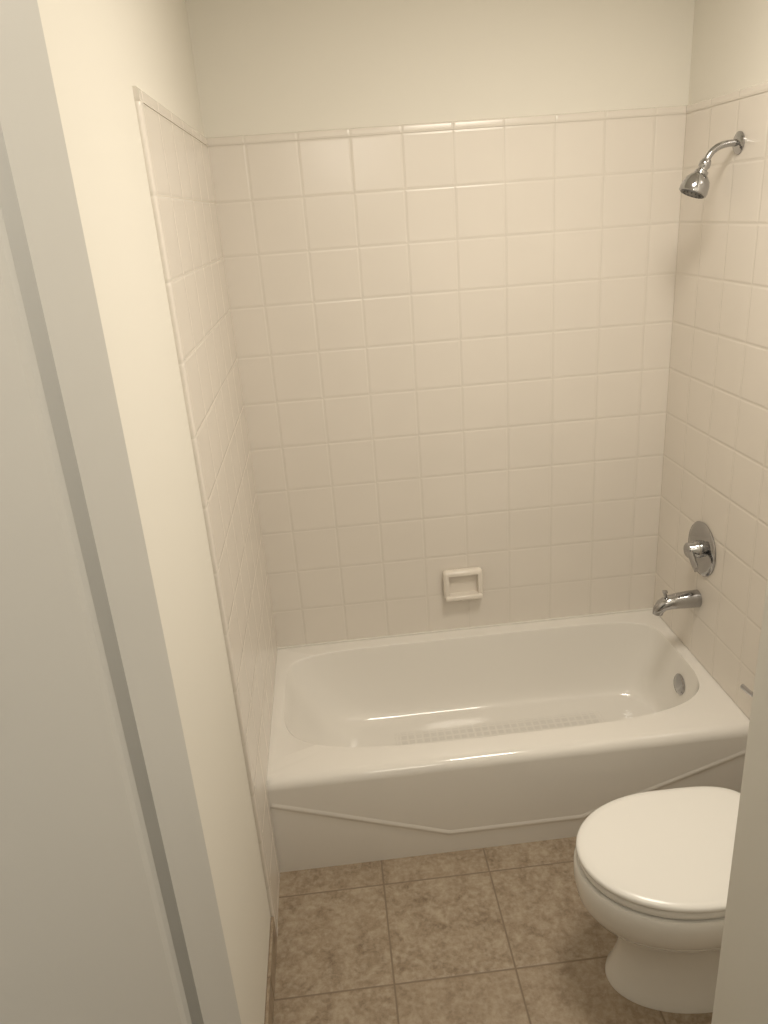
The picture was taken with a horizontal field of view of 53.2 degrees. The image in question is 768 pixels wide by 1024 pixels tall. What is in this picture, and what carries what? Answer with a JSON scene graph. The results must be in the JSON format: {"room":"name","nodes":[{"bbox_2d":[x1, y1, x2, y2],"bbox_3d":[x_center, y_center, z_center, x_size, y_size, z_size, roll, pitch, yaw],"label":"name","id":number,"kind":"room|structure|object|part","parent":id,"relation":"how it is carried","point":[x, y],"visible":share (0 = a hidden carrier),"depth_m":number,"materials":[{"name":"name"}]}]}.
{"room":"bathroom","nodes":[
{"label":"bathroom","id":0,"kind":"room"},
{"bbox_2d":[37,0,270,1023],"bbox_3d":[-0.435,0.131,1.396,0.120,2.620,2.700,-5,21,-3],"label":"wall","id":1,"kind":"structure","parent":0,"point":[104,56],"depth_m":1.40,"materials":[{"name":"white paint"}]},
{"bbox_2d":[0,0,240,1023],"bbox_3d":[-0.191,0.621,0.585,0.160,2.250,0.760,-5,21,-3],"label":"door","id":2,"kind":"structure","parent":1,"relation":"in","point":[109,912],"depth_m":0.59,"materials":[{"name":"grey paint"}]},
{"bbox_2d":[132,86,207,145],"bbox_3d":[-0.500,-0.951,1.876,0.010,0.024,1.000,-5,21,-3],"label":"trim","id":3,"kind":"structure","parent":1,"relation":"attached to","point":[147,100],"depth_m":1.67,"materials":[{"name":"tile"}]},
{"bbox_2d":[135,100,277,936],"bbox_3d":[-0.384,0.224,1.818,0.010,2.132,0.030,-5,21,-3],"label":"trim","id":4,"kind":"structure","parent":1,"relation":"attached to","point":[146,148],"depth_m":1.68,"materials":[{"name":"tile"}]},
{"bbox_2d":[143,103,276,829],"bbox_3d":[-0.440,-0.119,2.220,0.008,1.780,0.972,-5,21,-3],"label":"wall tiles","id":5,"kind":"structure","parent":1,"relation":"attached to","point":[182,171],"depth_m":2.06,"materials":[{"name":"white tile"}]},
{"bbox_2d":[264,917,276,1023],"bbox_3d":[-0.239,1.483,1.391,0.009,0.085,1.688,-5,21,-3],"label":"baseboard","id":6,"kind":"structure","parent":1,"relation":"attached to","point":[270,991],"depth_m":2.02,"materials":[{"name":"wood"}]},
{"bbox_2d":[262,786,279,923],"bbox_3d":[-0.334,1.009,2.250,0.008,0.352,0.201,-5,21,-3],"label":"wall tiles","id":7,"kind":"structure","parent":1,"relation":"attached to","point":[271,851],"depth_m":2.25,"materials":[{"name":"white tile"}]},
{"bbox_2d":[185,0,694,137],"bbox_3d":[0.260,-0.453,2.752,1.764,2.620,0.120,-5,21,-3],"label":"wall","id":8,"kind":"structure","parent":0,"point":[270,66],"depth_m":2.33,"materials":[{"name":"white paint"}]},
{"bbox_2d":[208,114,685,646],"bbox_3d":[0.271,-0.367,2.717,1.524,1.780,0.008,-5,21,-3],"label":"tile","id":9,"kind":"structure","parent":8,"relation":"attached to","point":[452,348],"depth_m":2.65,"materials":[{"name":"white tile"}]},
{"bbox_2d":[443,567,482,601],"bbox_3d":[0.304,0.276,2.938,0.152,0.120,0.048,-5,21,-3],"label":"soap dish","id":10,"kind":"object","parent":9,"relation":"attached to","point":[460,584],"visible":1,"depth_m":2.94,"materials":[{"name":"beige ceramic"}]},
{"bbox_2d":[277,608,652,648],"bbox_3d":[0.333,0.460,3.034,1.508,0.006,0.006,-5,21,-3],"label":"trim","id":11,"kind":"structure","parent":9,"relation":"attached to","point":[455,629],"depth_m":3.03,"materials":[{"name":"white"}]},
{"bbox_2d":[207,105,686,145],"bbox_3d":[0.208,-1.204,2.388,1.524,0.024,0.010,-5,21,-3],"label":"trim","id":12,"kind":"structure","parent":8,"relation":"attached to","point":[419,127],"depth_m":2.38,"materials":[{"name":"tile"}]},
{"bbox_2d":[273,837,712,1023],"bbox_3d":[0.311,1.643,1.133,2.484,0.100,4.640,-5,21,-3],"label":"floor","id":13,"kind":"structure","parent":0,"point":[513,934],"depth_m":2.13,"materials":[{"name":"tile"}]},
{"bbox_2d":[266,610,749,872],"bbox_3d":[0.378,0.762,2.747,1.518,0.350,0.775,-5,21,-3],"label":"tub","id":14,"kind":"object","parent":13,"relation":"on","point":[417,745],"visible":0.83,"depth_m":2.44,"materials":[{"name":"ceramic"}]},
{"bbox_2d":[573,684,752,1013],"bbox_3d":[0.827,0.827,1.900,0.721,0.785,0.482,-5,21,-3],"label":"toilet","id":15,"kind":"object","parent":13,"relation":"on","point":[652,870],"visible":0.71,"depth_m":1.86,"materials":[{"name":"white ceramic"}]},
{"bbox_3d":[0.723,0.813,1.868,0.506,0.022,0.374,-5,21,-3],"label":"lid","id":16,"kind":"part","parent":15,"relation":"part of","materials":[{"name":"white plastic"}]},
{"bbox_3d":[0.964,0.471,1.974,0.034,0.038,0.112,-5,21,-3],"label":"lever","id":17,"kind":"part","parent":15,"relation":"part of","materials":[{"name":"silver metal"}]},
{"bbox_2d":[688,0,767,104],"bbox_3d":[1.204,-0.009,1.440,0.120,2.620,2.800,-5,21,-3],"label":"wall","id":18,"kind":"structure","parent":0,"point":[729,54],"depth_m":2.18,"materials":[{"name":"white paint"}]},
{"bbox_2d":[683,521,715,576],"bbox_3d":[1.052,0.128,2.603,0.062,0.190,0.190,-5,21,-3],"label":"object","id":19,"kind":"structure","parent":18,"relation":"attached to","point":[699,548],"depth_m":2.57,"materials":[{"name":"silver metal"}]},
{"bbox_2d":[653,91,767,719],"bbox_3d":[1.066,-0.264,2.304,0.008,1.780,0.972,-5,21,-3],"label":"wall tiles","id":20,"kind":"structure","parent":18,"relation":"attached to","point":[715,469],"depth_m":2.38,"materials":[{"name":"white tile"}]},
{"bbox_2d":[652,590,701,615],"bbox_3d":[1.017,0.311,2.670,0.160,0.091,0.062,-5,21,-3],"label":"spout","id":21,"kind":"object","parent":20,"relation":"attached to","point":[685,599],"visible":1,"depth_m":2.65,"materials":[{"name":"silver metal"}]},
{"bbox_2d":[679,131,744,198],"bbox_3d":[0.920,-0.976,2.161,0.164,0.169,0.080,-5,21,-3],"label":"shower head","id":22,"kind":"object","parent":20,"relation":"attached to","point":[695,183],"visible":1,"depth_m":2.15},
{"bbox_2d":[686,81,767,112],"bbox_3d":[1.004,-1.096,1.960,0.010,0.024,1.000,-5,21,-3],"label":"trim","id":23,"kind":"structure","parent":18,"relation":"attached to","point":[737,94],"depth_m":2.17,"materials":[{"name":"tile"}]},
{"bbox_2d":[711,579,767,1023],"bbox_3d":[0.860,0.369,0.543,0.734,2.620,0.920,-5,21,-3],"label":"wall","id":24,"kind":"structure","parent":0,"point":[741,994],"depth_m":0.99,"materials":[{"name":"white paint"}]}
]}

